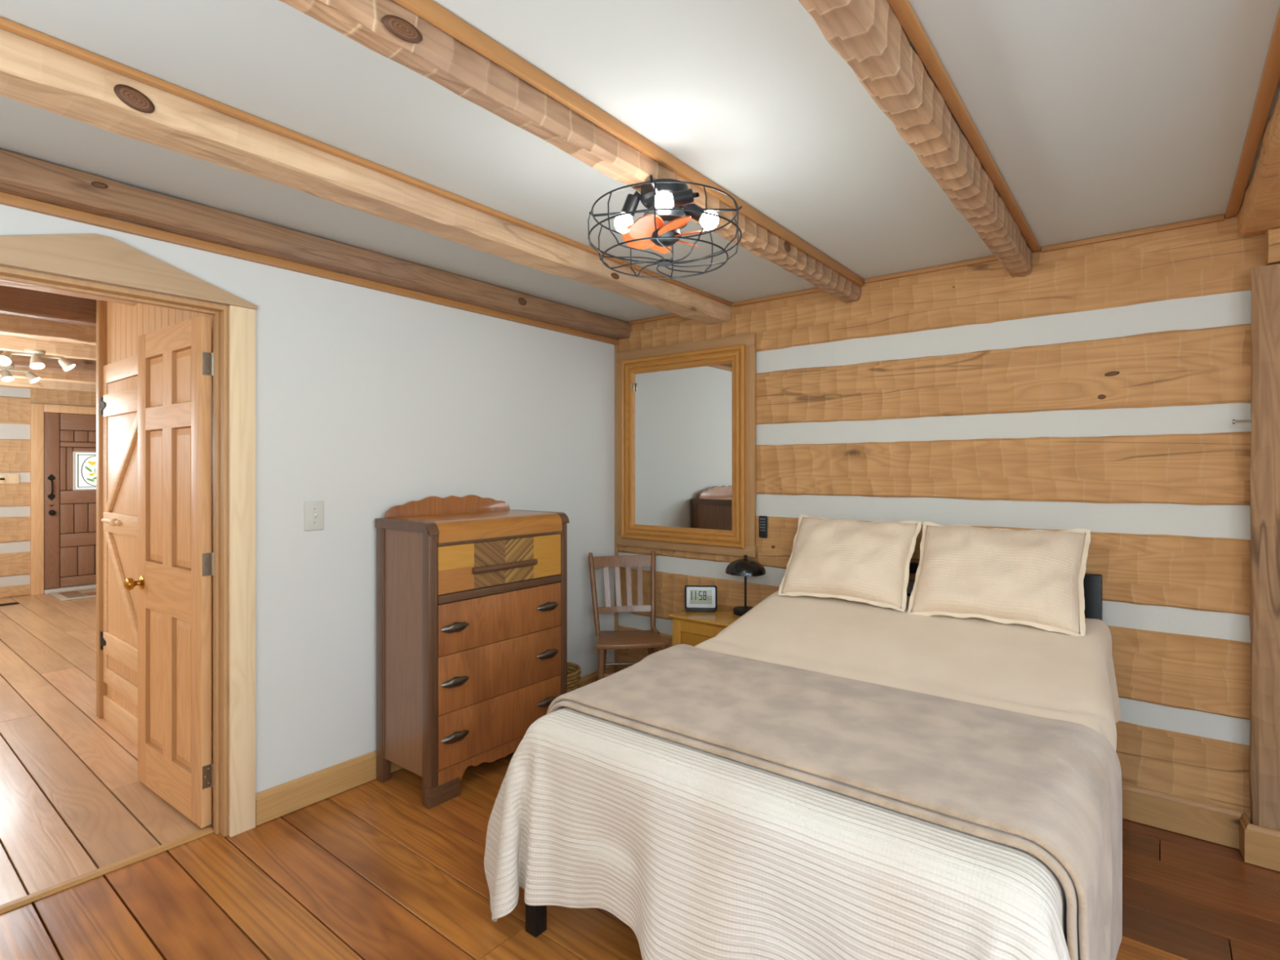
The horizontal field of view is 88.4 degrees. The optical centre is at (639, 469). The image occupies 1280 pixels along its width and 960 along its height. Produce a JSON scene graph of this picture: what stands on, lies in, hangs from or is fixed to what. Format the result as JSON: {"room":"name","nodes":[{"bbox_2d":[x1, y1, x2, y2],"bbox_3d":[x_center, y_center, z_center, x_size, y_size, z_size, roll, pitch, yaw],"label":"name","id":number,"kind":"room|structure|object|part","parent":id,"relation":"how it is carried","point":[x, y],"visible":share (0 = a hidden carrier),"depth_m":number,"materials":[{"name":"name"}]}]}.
{"room":"bedroom","nodes":[
{"label":"bedroom","id":0,"kind":"room"},
{"bbox_2d":[0,385,96,598],"bbox_3d":[-7.206,0.013,7.303,0.126,2.855,5.500,0,0,38],"label":"wall","id":1,"kind":"structure","parent":0,"point":[15,402],"depth_m":7.44,"materials":[{"name":"wood"}]},
{"bbox_2d":[0,474,19,484],"bbox_3d":[-7.106,0.105,7.340,0.033,0.110,0.260,0,0,38],"label":"wooden box","id":2,"kind":"object","parent":1,"relation":"attached to","point":[4,478],"visible":1,"depth_m":7.37,"materials":[{"name":"brown wood"}]},
{"bbox_2d":[30,403,96,595],"bbox_3d":[-6.585,0.340,7.954,0.094,2.190,1.160,0,0,38],"label":"door","id":3,"kind":"structure","parent":1,"relation":"in","point":[63,438],"depth_m":7.73,"materials":[{"name":"brown wood"}]},
{"bbox_3d":[-6.824,0.291,7.633,0.072,0.482,0.070,0,0,38],"label":"handle","id":4,"kind":"part","parent":3,"relation":"part of","materials":[{"name":"black metal"}]},
{"bbox_3d":[-6.608,1.325,7.972,0.016,0.112,0.642,0,0,38],"label":"rail","id":5,"kind":"part","parent":3,"relation":"part of","materials":[{"name":"brown wood"}]},
{"bbox_3d":[-6.608,0.835,7.972,0.016,0.152,0.642,0,0,38],"label":"rail","id":6,"kind":"part","parent":3,"relation":"part of","materials":[{"name":"brown wood"}]},
{"bbox_3d":[-6.608,0.325,7.972,0.016,0.152,0.642,0,0,38],"label":"rail","id":7,"kind":"part","parent":3,"relation":"part of","materials":[{"name":"brown wood"}]},
{"bbox_3d":[-6.608,-0.297,7.972,0.016,0.057,0.642,0,0,38],"label":"rail","id":8,"kind":"part","parent":3,"relation":"part of","materials":[{"name":"brown wood"}]},
{"bbox_3d":[-6.608,-0.565,7.972,0.016,0.192,0.642,0,0,38],"label":"rail","id":9,"kind":"part","parent":3,"relation":"part of","materials":[{"name":"brown wood"}]},
{"bbox_3d":[-6.591,0.015,7.959,0.014,0.460,0.410,0,0,38],"label":"pane frame","id":10,"kind":"part","parent":3,"relation":"part of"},
{"bbox_3d":[-6.609,-0.240,7.973,0.012,0.042,0.402,0,0,38],"label":"rail","id":11,"kind":"part","parent":3,"relation":"part of","materials":[{"name":"brown wood"}]},
{"bbox_3d":[-6.599,0.015,7.965,0.014,0.460,0.410,0,0,38],"label":"stained glass","id":12,"kind":"part","parent":3,"relation":"part of","materials":[{"name":"white"}]},
{"bbox_2d":[87,461,96,475],"bbox_3d":[-6.591,-0.013,7.962,0.002,0.184,0.152,0,0,38],"label":"flower","id":13,"kind":"object","parent":3,"relation":"on","point":[91,465],"depth_m":7.93,"materials":[{"name":"yellow glass"}]},
{"bbox_2d":[106,301,213,763],"bbox_3d":[-2.388,0.155,3.281,1.864,2.560,0.033,0,0,38],"label":"wall","id":14,"kind":"structure","parent":0,"point":[125,322],"depth_m":3.49,"materials":[{"name":"brown wood"}]},
{"bbox_2d":[96,299,213,808],"bbox_3d":[-2.423,0.185,3.263,1.860,2.500,0.105,0,0,38],"label":"door","id":15,"kind":"structure","parent":14,"relation":"in","point":[117,382],"depth_m":3.64,"materials":[{"name":"brown wood"}]},
{"bbox_3d":[-3.119,0.185,3.835,0.060,2.500,0.070,0,0,38],"label":"corner post","id":16,"kind":"part","parent":15,"relation":"part of","materials":[{"name":"brown wood"}]},
{"bbox_2d":[0,198,616,793],"bbox_3d":[-1.709,0.160,2.550,0.115,2.550,4.850,0,0,38],"label":"wall","id":17,"kind":"structure","parent":0,"point":[369,402],"depth_m":3.00,"materials":[{"name":"paint"}]},
{"bbox_2d":[0,266,228,836],"bbox_3d":[-1.904,0.397,2.305,0.117,2.077,0.795,0,0,38],"label":"trim","id":18,"kind":"structure","parent":17,"relation":"attached to","point":[220,313],"depth_m":2.58,"materials":[{"name":"brown wood"}]},
{"bbox_2d":[0,233,257,309],"bbox_3d":[-1.849,-0.723,2.258,0.025,0.159,0.988,0,0,38],"label":"trim","id":19,"kind":"structure","parent":17,"relation":"attached to","point":[93,257],"depth_m":2.25,"materials":[{"name":"brown wood"}]},
{"bbox_2d":[124,315,213,828],"bbox_3d":[-2.024,0.405,2.803,0.717,2.036,0.111,0,0,36],"label":"door","id":20,"kind":"structure","parent":17,"relation":"in","point":[175,361],"depth_m":2.77,"materials":[{"name":"brown wood"}]},
{"bbox_3d":[-2.279,0.513,2.960,0.062,0.062,0.065,0,0,36],"label":"knob","id":21,"kind":"part","parent":20,"relation":"part of","materials":[{"name":"gold metal"}]},
{"bbox_3d":[-2.135,-0.390,2.918,0.202,0.225,0.037,0,0,36],"label":"panel","id":22,"kind":"part","parent":20,"relation":"part of","materials":[{"name":"brown wood"}]},
{"bbox_3d":[-2.135,0.117,2.918,0.202,0.588,0.037,0,0,36],"label":"panel","id":23,"kind":"part","parent":20,"relation":"part of","materials":[{"name":"brown wood"}]},
{"bbox_3d":[-2.135,0.928,2.918,0.202,0.610,0.037,0,0,36],"label":"panel","id":24,"kind":"part","parent":20,"relation":"part of","materials":[{"name":"brown wood"}]},
{"bbox_3d":[-2.013,0.405,2.829,0.505,2.036,0.036,0,0,36],"label":"rail","id":25,"kind":"part","parent":20,"relation":"part of","materials":[{"name":"brown wood"}]},
{"bbox_3d":[-1.890,-0.390,2.740,0.202,0.225,0.037,0,0,36],"label":"panel","id":26,"kind":"part","parent":20,"relation":"part of","materials":[{"name":"brown wood"}]},
{"bbox_3d":[-1.890,0.117,2.740,0.202,0.588,0.037,0,0,36],"label":"panel","id":27,"kind":"part","parent":20,"relation":"part of","materials":[{"name":"brown wood"}]},
{"bbox_3d":[-1.890,0.928,2.740,0.202,0.610,0.037,0,0,36],"label":"panel","id":28,"kind":"part","parent":20,"relation":"part of","materials":[{"name":"brown wood"}]},
{"bbox_2d":[228,305,255,837],"bbox_3d":[-1.577,0.397,2.606,0.021,2.077,0.093,0,0,38],"label":"trim","id":29,"kind":"structure","parent":17,"relation":"attached to","point":[242,321],"depth_m":2.59,"materials":[{"name":"brown wood"}]},
{"bbox_2d":[304,500,324,530],"bbox_3d":[-1.400,0.199,2.832,0.018,0.126,0.082,0,0,38],"label":"light switch","id":30,"kind":"object","parent":17,"relation":"attached to","point":[313,510],"visible":1,"depth_m":2.83,"materials":[{"name":"plastic"}]},
{"bbox_2d":[255,666,615,826],"bbox_3d":[-0.860,1.369,3.517,0.018,0.124,2.219,0,0,38],"label":"baseboard","id":31,"kind":"structure","parent":17,"relation":"attached to","point":[273,802],"depth_m":2.84,"materials":[{"name":"brown wood"}]},
{"bbox_2d":[0,0,1279,321],"bbox_3d":[0.130,-1.000,1.289,4.565,0.050,5.150,0,0,38],"label":"ceiling","id":32,"kind":"structure","parent":0,"point":[1098,117],"depth_m":1.81,"materials":[{"name":"paint"}]},
{"bbox_2d":[0,147,630,344],"bbox_3d":[-1.610,-0.906,2.475,0.128,0.143,4.836,0,0,38],"label":"ceiling beam","id":33,"kind":"structure","parent":32,"relation":"attached to","point":[88,197],"depth_m":2.58,"materials":[{"name":"wood"}]},
{"bbox_2d":[0,16,732,324],"bbox_3d":[-1.020,-0.924,2.009,0.187,0.120,4.836,0,0,38],"label":"ceiling beam","id":34,"kind":"structure","parent":32,"relation":"attached to","point":[38,69],"depth_m":1.91,"materials":[{"name":"wood"}]},
{"bbox_2d":[279,0,863,303],"bbox_3d":[-0.389,-0.920,1.511,0.119,0.117,4.836,0,0,38],"label":"ceiling beam","id":35,"kind":"structure","parent":32,"relation":"attached to","point":[424,37],"depth_m":1.63,"materials":[{"name":"wood"}]},
{"bbox_2d":[587,174,742,278],"bbox_3d":[0.076,-0.746,2.019,0.469,0.233,0.469,0,0,38],"label":"ceiling light","id":36,"kind":"object","parent":35,"relation":"attached to","point":[660,225],"visible":1,"depth_m":1.98,"materials":[{"name":"black metal"}]},
{"bbox_3d":[-0.071,-0.795,2.038,0.177,0.017,0.008,0,0,7],"label":"cage arm","id":37,"kind":"part","parent":36,"relation":"part of","materials":[{"name":"black metal"}]},
{"bbox_2d":[614,191,648,233],"bbox_3d":[-0.029,-0.792,2.019,0.093,0.128,0.079,0,0,38],"label":"bulb","id":38,"kind":"object","parent":36,"relation":"attached to","point":[623,224],"depth_m":2.00,"materials":[{"name":"white"}]},
{"bbox_3d":[-0.006,-0.720,2.038,0.098,0.045,0.096,0,0,13],"label":"blade","id":39,"kind":"part","parent":36,"relation":"part of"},
{"bbox_3d":[0.019,-0.720,1.958,0.096,0.045,0.101,0,0,38],"label":"blade","id":40,"kind":"part","parent":36,"relation":"part of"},
{"bbox_3d":[0.047,-0.795,1.874,0.008,0.017,0.177,0,0,11],"label":"cage arm","id":41,"kind":"part","parent":36,"relation":"part of","materials":[{"name":"black metal"}]},
{"bbox_3d":[0.051,-0.720,2.100,0.096,0.045,0.098,0,0,-17],"label":"blade","id":42,"kind":"part","parent":36,"relation":"part of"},
{"bbox_3d":[0.076,-0.774,2.019,0.144,0.089,0.144,0,0,38],"label":"motor","id":43,"kind":"part","parent":36,"relation":"part of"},
{"bbox_3d":[0.101,-0.720,1.939,0.096,0.045,0.098,0,0,-17],"label":"blade","id":44,"kind":"part","parent":36,"relation":"part of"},
{"bbox_2d":[655,188,699,212],"bbox_3d":[0.103,-0.787,1.920,0.110,0.069,0.100,0,0,38],"label":"bulb","id":45,"kind":"object","parent":36,"relation":"attached to","point":[664,197],"depth_m":1.90,"materials":[{"name":"white"}]},
{"bbox_3d":[0.132,-0.720,2.081,0.096,0.045,0.101,0,0,38],"label":"blade","id":46,"kind":"part","parent":36,"relation":"part of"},
{"bbox_3d":[0.158,-0.720,2.001,0.098,0.045,0.096,0,0,13],"label":"blade","id":47,"kind":"part","parent":36,"relation":"part of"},
{"bbox_2d":[680,203,719,230],"bbox_3d":[0.183,-0.782,2.021,0.105,0.086,0.099,0,0,38],"label":"bulb","id":48,"kind":"object","parent":36,"relation":"attached to","point":[712,221],"depth_m":2.00,"materials":[{"name":"white"}]},
{"bbox_3d":[0.224,-0.795,2.009,0.177,0.017,0.008,0,0,4],"label":"cage arm","id":49,"kind":"part","parent":36,"relation":"part of","materials":[{"name":"black metal"}]},
{"bbox_2d":[798,0,1040,277],"bbox_3d":[0.216,-0.918,1.034,0.128,0.124,4.836,0,0,38],"label":"ceiling beam","id":50,"kind":"structure","parent":32,"relation":"attached to","point":[870,36],"depth_m":1.64,"materials":[{"name":"wood"}]},
{"bbox_2d":[1225,6,1279,237],"bbox_3d":[0.860,-0.923,0.525,0.304,0.113,4.836,0,0,38],"label":"ceiling beam","id":51,"kind":"structure","parent":32,"relation":"attached to","point":[1259,212],"depth_m":1.97,"materials":[{"name":"wood"}]},
{"bbox_2d":[0,594,1279,959],"bbox_3d":[-2.585,1.465,3.687,11.900,0.060,5.650,0,0,38],"label":"floor","id":52,"kind":"structure","parent":0,"point":[366,871],"depth_m":2.36,"materials":[{"name":"brown wood"}]},
{"bbox_2d":[0,602,19,605],"bbox_3d":[-6.773,1.431,6.936,0.120,0.007,0.320,0,0,38],"label":"floor vent","id":53,"kind":"object","parent":52,"relation":"in","point":[9,603],"visible":1,"depth_m":7.00,"materials":[{"name":"black metal"}]},
{"bbox_2d":[48,587,96,600],"bbox_3d":[-6.241,1.426,7.752,0.640,0.014,1.000,0,0,38],"label":"door mat","id":54,"kind":"object","parent":52,"relation":"on","point":[88,593],"visible":0.36,"depth_m":7.46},
{"bbox_2d":[0,826,213,914],"bbox_3d":[-1.936,1.429,2.322,0.048,0.010,0.745,0,0,38],"label":"trim","id":55,"kind":"structure","parent":52,"relation":"on","point":[34,896],"depth_m":2.33,"materials":[{"name":"brown wood"}]},
{"bbox_2d":[374,494,568,808],"bbox_3d":[-0.789,0.783,3.228,0.449,1.304,0.838,0,0,38],"label":"dresser","id":56,"kind":"object","parent":52,"relation":"on","point":[472,589],"visible":0.88,"depth_m":2.99,"materials":[{"name":"brown wood"}]},
{"bbox_3d":[-1.181,0.850,3.038,0.068,1.170,0.045,0,0,38],"label":"post","id":57,"kind":"part","parent":56,"relation":"part of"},
{"bbox_3d":[-1.041,0.792,2.916,0.340,1.055,0.014,0,0,38],"label":"panel","id":58,"kind":"part","parent":56,"relation":"part of","materials":[{"name":"brown wood"}]},
{"bbox_3d":[-0.899,0.850,2.815,0.058,1.170,0.045,0,0,38],"label":"post","id":59,"kind":"part","parent":56,"relation":"part of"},
{"bbox_3d":[-0.951,0.179,3.333,0.020,0.096,0.738,0,0,38],"label":"rail","id":60,"kind":"part","parent":56,"relation":"part of","materials":[{"name":"brown wood"}]},
{"bbox_3d":[-0.802,1.170,2.876,0.032,0.048,0.148,0,0,38],"label":"handle","id":61,"kind":"part","parent":56,"relation":"part of","materials":[{"name":"brown metal"}]},
{"bbox_3d":[-0.802,0.929,2.876,0.032,0.048,0.148,0,0,38],"label":"handle","id":62,"kind":"part","parent":56,"relation":"part of","materials":[{"name":"brown metal"}]},
{"bbox_3d":[-0.802,0.690,2.876,0.032,0.048,0.148,0,0,38],"label":"handle","id":63,"kind":"part","parent":56,"relation":"part of","materials":[{"name":"brown metal"}]},
{"bbox_3d":[-0.641,1.177,3.112,0.013,0.233,0.734,0,0,38],"label":"drawer","id":64,"kind":"part","parent":56,"relation":"part of","materials":[{"name":"brown wood"}]},
{"bbox_3d":[-0.641,0.932,3.112,0.013,0.250,0.734,0,0,38],"label":"drawer","id":65,"kind":"part","parent":56,"relation":"part of","materials":[{"name":"brown wood"}]},
{"bbox_3d":[-0.641,0.693,3.112,0.013,0.222,0.734,0,0,38],"label":"drawer","id":66,"kind":"part","parent":56,"relation":"part of","materials":[{"name":"brown wood"}]},
{"bbox_3d":[-0.642,0.435,3.112,0.012,0.206,0.734,0,0,38],"label":"drawer","id":67,"kind":"part","parent":56,"relation":"part of","materials":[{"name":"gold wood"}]},
{"bbox_3d":[-0.638,0.559,3.109,0.017,0.035,0.740,0,0,38],"label":"moulding","id":68,"kind":"part","parent":56,"relation":"part of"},
{"bbox_3d":[-0.637,0.322,3.109,0.019,0.015,0.740,0,0,38],"label":"moulding","id":69,"kind":"part","parent":56,"relation":"part of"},
{"bbox_3d":[-0.630,0.455,3.098,0.024,0.030,0.378,0,0,38],"label":"bar handle","id":70,"kind":"part","parent":56,"relation":"part of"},
{"bbox_3d":[-0.457,1.170,3.312,0.032,0.048,0.148,0,0,38],"label":"handle","id":71,"kind":"part","parent":56,"relation":"part of","materials":[{"name":"brown metal"}]},
{"bbox_3d":[-0.457,0.929,3.312,0.032,0.048,0.148,0,0,38],"label":"handle","id":72,"kind":"part","parent":56,"relation":"part of","materials":[{"name":"brown metal"}]},
{"bbox_3d":[-0.457,0.690,3.312,0.032,0.048,0.148,0,0,38],"label":"handle","id":73,"kind":"part","parent":56,"relation":"part of","materials":[{"name":"brown metal"}]},
{"bbox_3d":[-0.412,0.850,3.431,0.058,1.170,0.045,0,0,38],"label":"post","id":74,"kind":"part","parent":56,"relation":"part of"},
{"bbox_2d":[567,662,581,692],"bbox_3d":[-0.489,1.287,3.784,0.305,0.290,0.300,0,0,38],"label":"wicker basket","id":75,"kind":"object","parent":52,"relation":"on","point":[574,672],"visible":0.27,"depth_m":3.73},
{"bbox_2d":[587,550,668,680],"bbox_3d":[-0.077,0.974,3.932,0.430,0.925,0.450,0,0,-10],"label":"wooden chair","id":76,"kind":"object","parent":52,"relation":"on","point":[651,639],"visible":0.86,"depth_m":4.05,"materials":[{"name":"brown wood"}]},
{"bbox_3d":[-0.281,0.763,4.033,0.033,0.499,0.140,0,0,-28],"label":"post","id":77,"kind":"part","parent":76,"relation":"part of","materials":[{"name":"brown wood"}]},
{"bbox_3d":[-0.221,1.222,3.724,0.038,0.428,0.068,0,0,21],"label":"leg","id":78,"kind":"part","parent":76,"relation":"part of","materials":[{"name":"brown wood"}]},
{"bbox_3d":[-0.231,1.222,4.032,0.075,0.428,0.039,0,0,38],"label":"leg","id":79,"kind":"part","parent":76,"relation":"part of","materials":[{"name":"brown wood"}]},
{"bbox_3d":[-0.112,0.576,4.127,0.399,0.068,0.053,0,0,-12],"label":"rail","id":80,"kind":"part","parent":76,"relation":"part of","materials":[{"name":"brown wood"}]},
{"bbox_3d":[-0.097,0.862,4.062,0.362,0.037,0.046,0,0,-12],"label":"rail","id":81,"kind":"part","parent":76,"relation":"part of","materials":[{"name":"brown wood"}]},
{"bbox_3d":[-0.050,1.004,3.889,0.418,0.028,0.334,0,0,-4],"label":"seat","id":82,"kind":"part","parent":76,"relation":"part of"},
{"bbox_3d":[0.073,1.222,4.061,0.039,0.428,0.075,0,0,38],"label":"leg","id":83,"kind":"part","parent":76,"relation":"part of","materials":[{"name":"brown wood"}]},
{"bbox_3d":[0.085,0.764,4.095,0.049,0.505,0.176,0,0,-8],"label":"post","id":84,"kind":"part","parent":76,"relation":"part of","materials":[{"name":"brown wood"}]},
{"bbox_2d":[668,604,741,646],"bbox_3d":[0.464,1.117,3.644,0.470,0.635,0.400,0,0,38],"label":"nightstand","id":85,"kind":"object","parent":52,"relation":"on","point":[693,628],"visible":0.2,"depth_m":3.57,"materials":[{"name":"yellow wood"}]},
{"bbox_3d":[0.358,1.105,3.509,0.324,0.434,0.014,0,0,38],"label":"door","id":86,"kind":"part","parent":85,"relation":"part of","materials":[{"name":"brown wood"}]},
{"bbox_3d":[0.358,1.129,3.509,0.438,0.611,0.022,0,0,38],"label":"frame","id":87,"kind":"part","parent":85,"relation":"part of","materials":[{"name":"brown wood"}]},
{"bbox_2d":[684,585,717,611],"bbox_3d":[0.345,0.729,3.728,0.184,0.142,0.049,0,0,4],"label":"alarm clock","id":88,"kind":"object","parent":85,"relation":"on","point":[697,597],"visible":1,"depth_m":3.71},
{"bbox_2d":[724,555,765,616],"bbox_3d":[0.585,0.636,3.649,0.224,0.327,0.224,0,0,38],"label":"table lamp","id":89,"kind":"object","parent":85,"relation":"on","point":[744,566],"visible":0.96,"depth_m":3.59,"materials":[{"name":"black metal"}]},
{"bbox_3d":[0.585,0.535,3.649,0.224,0.080,0.224,0,0,38],"label":"lamp shade","id":90,"kind":"part","parent":89,"relation":"part of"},
{"bbox_3d":[0.585,0.651,3.649,0.013,0.242,0.013,0,0,38],"label":"stem","id":91,"kind":"part","parent":89,"relation":"part of","materials":[{"name":"black metal"}]},
{"bbox_2d":[525,550,1102,937],"bbox_3d":[0.780,0.935,2.389,1.367,1.000,1.953,0,0,38],"label":"frame","id":92,"kind":"object","parent":52,"relation":"on","point":[535,916],"visible":0.05,"depth_m":2.70,"materials":[{"name":"black metal"}]},
{"bbox_3d":[-0.323,1.270,2.047,0.048,0.330,0.048,0,0,38],"label":"leg","id":93,"kind":"part","parent":92,"relation":"part of","materials":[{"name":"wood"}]},
{"bbox_2d":[484,706,1070,959],"bbox_3d":[0.423,1.095,2.019,1.745,0.659,1.168,0,0,38],"label":"coverlet","id":94,"kind":"object","parent":92,"relation":"on","point":[703,855],"visible":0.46,"depth_m":1.58,"materials":[{"name":"fabric"}]},
{"bbox_2d":[546,644,1122,959],"bbox_3d":[0.497,1.043,2.021,1.578,0.646,0.792,0,0,38],"label":"throw blanket","id":95,"kind":"object","parent":92,"relation":"on","point":[1049,789],"visible":0.93,"depth_m":1.75,"materials":[{"name":"fabric"}]},
{"bbox_2d":[694,590,1120,751],"bbox_3d":[0.980,0.865,2.634,1.518,0.524,1.253,0,0,38],"label":"sheet","id":96,"kind":"object","parent":92,"relation":"on","point":[1022,668],"visible":0.56,"depth_m":2.52,"materials":[{"name":"fabric"}]},
{"bbox_2d":[777,515,921,612],"bbox_3d":[1.002,0.433,3.180,0.610,0.389,0.329,0,0,38],"label":"pillow","id":97,"kind":"object","parent":96,"relation":"on","point":[868,562],"visible":1,"depth_m":3.08,"materials":[{"name":"fabric"}]},
{"bbox_2d":[906,521,1090,635],"bbox_3d":[1.501,0.442,2.779,0.652,0.398,0.322,0,0,37],"label":"pillow","id":98,"kind":"object","parent":96,"relation":"on","point":[1034,578],"visible":1,"depth_m":2.69,"materials":[{"name":"fabric"}]},
{"bbox_3d":[1.368,0.475,3.134,1.243,0.050,0.030,0,0,38],"label":"headboard rail","id":99,"kind":"part","parent":92,"relation":"part of","materials":[{"name":"black metal"}]},
{"bbox_3d":[1.881,0.935,2.731,0.062,1.000,0.053,0,0,38],"label":"headboard post","id":100,"kind":"part","parent":92,"relation":"part of","materials":[{"name":"black metal"}]},
{"bbox_2d":[1248,227,1279,831],"bbox_3d":[2.352,0.282,2.356,0.248,2.306,0.116,0,0,38],"label":"timber post","id":101,"kind":"object","parent":52,"relation":"on","point":[1264,470],"visible":0.97,"depth_m":2.38,"materials":[{"name":"wood"}]},
{"bbox_2d":[1231,418,1251,423],"bbox_3d":[2.235,-0.179,2.436,0.062,0.018,0.018,0,0,38],"label":"metal hook","id":102,"kind":"object","parent":101,"relation":"attached to","point":[1233,421],"visible":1,"depth_m":2.44,"materials":[{"name":"metal"}]},
{"bbox_2d":[617,215,1265,823],"bbox_3d":[1.575,0.232,3.119,4.565,2.414,0.127,0,0,38],"label":"wall","id":103,"kind":"structure","parent":0,"point":[1100,389],"depth_m":2.82,"materials":[{"name":"wood"}]},
{"bbox_2d":[614,344,617,672],"bbox_3d":[-0.159,0.300,4.402,0.021,2.270,0.016,0,0,38],"label":"trim","id":104,"kind":"structure","parent":103,"relation":"attached to","point":[615,345],"depth_m":4.40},
{"bbox_2d":[616,333,756,557],"bbox_3d":[0.248,-0.139,4.058,1.036,1.280,0.049,0,0,38],"label":"wall mirror","id":105,"kind":"object","parent":103,"relation":"attached to","point":[686,412],"visible":1,"depth_m":4.03,"materials":[{"name":"brown wood"}]},
{"bbox_3d":[0.242,-0.670,4.056,0.918,0.094,0.040,0,0,38],"label":"moulding rail","id":106,"kind":"part","parent":105,"relation":"part of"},
{"bbox_3d":[0.242,0.404,4.056,0.918,0.094,0.040,0,0,38],"label":"moulding rail","id":107,"kind":"part","parent":105,"relation":"part of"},
{"bbox_2d":[635,363,732,530],"bbox_3d":[0.254,-0.133,4.070,0.738,0.988,0.004,0,0,38],"label":"mirror glass","id":108,"kind":"object","parent":105,"relation":"on","point":[683,412],"depth_m":4.05,"materials":[{"name":"silver metal"}]},
{"bbox_2d":[759,515,767,537],"bbox_3d":[0.696,0.324,3.722,0.048,0.124,0.019,0,0,38],"label":"remote control","id":109,"kind":"object","parent":103,"relation":"attached to","point":[762,519],"visible":1,"depth_m":3.71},
{"bbox_2d":[628,213,1224,324],"bbox_3d":[1.081,-0.964,3.419,2.932,0.021,0.020,0,0,38],"label":"trim","id":110,"kind":"structure","parent":103,"relation":"attached to","point":[1220,217],"depth_m":3.02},
{"bbox_2d":[617,665,1279,871],"bbox_3d":[1.555,1.362,2.985,4.410,0.138,0.116,0,0,38],"label":"baseboard","id":111,"kind":"structure","parent":103,"relation":"attached to","point":[1260,846],"depth_m":2.54,"materials":[{"name":"brown wood"}]},
{"bbox_3d":[-4.365,-1.155,5.061,7.164,0.060,5.500,0,0,38],"label":"ceiling","id":112,"kind":"structure","parent":0,"visible":0},
{"bbox_2d":[0,284,96,326],"bbox_3d":[-3.143,-0.995,4.095,0.133,0.271,5.480,0,0,38],"label":"beam","id":113,"kind":"structure","parent":112,"relation":"attached to","point":[13,300],"depth_m":3.73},
{"bbox_2d":[0,313,96,345],"bbox_3d":[-3.739,-0.995,4.566,0.132,0.271,5.480,0,0,38],"label":"beam","id":114,"kind":"structure","parent":112,"relation":"attached to","point":[10,324],"depth_m":4.30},
{"bbox_2d":[0,334,96,360],"bbox_3d":[-4.382,-0.995,5.074,0.130,0.271,5.480,0,0,38],"label":"beam","id":115,"kind":"structure","parent":112,"relation":"attached to","point":[7,343],"depth_m":4.94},
{"bbox_2d":[0,348,75,371],"bbox_3d":[-4.349,-0.790,4.739,0.148,0.140,0.437,0,0,38],"label":"track light","id":116,"kind":"object","parent":115,"relation":"attached to","point":[36,363],"visible":1,"depth_m":4.71,"materials":[{"name":"beige metal"}]},
{"bbox_3d":[-4.430,-0.764,4.580,0.074,0.060,0.055,0,0,-19],"label":"spot bulb","id":117,"kind":"part","parent":116,"relation":"part of","materials":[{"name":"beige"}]},
{"bbox_3d":[-4.365,-0.825,4.742,0.022,0.021,0.320,0,0,38],"label":"rail","id":118,"kind":"part","parent":116,"relation":"part of","materials":[{"name":"metal"}]},
{"bbox_3d":[-4.365,-0.848,4.742,0.120,0.025,0.120,0,0,38],"label":"ceiling plate","id":119,"kind":"part","parent":116,"relation":"part of","materials":[{"name":"metal"}]},
{"bbox_3d":[-4.330,-0.750,4.722,0.067,0.046,0.074,0,0,38],"label":"spot bulb","id":120,"kind":"part","parent":116,"relation":"part of","materials":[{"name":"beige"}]},
{"bbox_3d":[-4.229,-0.760,4.872,0.072,0.057,0.064,0,0,38],"label":"spot bulb","id":121,"kind":"part","parent":116,"relation":"part of","materials":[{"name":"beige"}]},
{"bbox_2d":[0,365,96,384],"bbox_3d":[-5.827,-0.995,6.215,0.133,0.272,5.480,0,0,38],"label":"beam","id":122,"kind":"structure","parent":112,"relation":"attached to","point":[46,374],"depth_m":6.37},
{"bbox_2d":[0,377,96,392],"bbox_3d":[-6.533,-0.995,6.772,0.131,0.272,5.480,0,0,38],"label":"beam","id":123,"kind":"structure","parent":112,"relation":"attached to","point":[17,382],"depth_m":7.02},
{"bbox_2d":[0,350,96,373],"bbox_3d":[-5.057,-0.994,5.607,0.130,0.270,5.480,0,0,38],"label":"beam","id":124,"kind":"structure","parent":112,"relation":"attached to","point":[82,365],"depth_m":5.61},
{"bbox_2d":[0,364,40,383],"bbox_3d":[-5.219,-0.790,5.416,0.144,0.140,0.423,0,0,38],"label":"track light","id":125,"kind":"object","parent":124,"relation":"attached to","point":[6,376],"visible":0.98,"depth_m":5.43,"materials":[{"name":"beige metal"}]},
{"bbox_3d":[-5.234,-0.848,5.416,0.120,0.025,0.120,0,0,38],"label":"ceiling plate","id":126,"kind":"part","parent":125,"relation":"part of","materials":[{"name":"metal"}]},
{"bbox_3d":[-5.197,-0.750,5.403,0.069,0.044,0.074,0,0,38],"label":"spot bulb","id":127,"kind":"part","parent":125,"relation":"part of","materials":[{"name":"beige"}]},
{"bbox_3d":[-5.234,-0.825,5.416,0.022,0.021,0.320,0,0,38],"label":"rail","id":128,"kind":"part","parent":125,"relation":"part of","materials":[{"name":"metal"}]},
{"bbox_3d":[-5.100,-0.757,5.538,0.071,0.054,0.067,0,0,38],"label":"spot bulb","id":129,"kind":"part","parent":125,"relation":"part of","materials":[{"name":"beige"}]},
{"bbox_2d":[0,280,137,306],"bbox_3d":[-3.345,-0.985,2.370,0.148,0.289,2.520,0,0,38],"label":"beam","id":130,"kind":"structure","parent":112,"relation":"attached to","point":[2,282],"depth_m":3.14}
]}

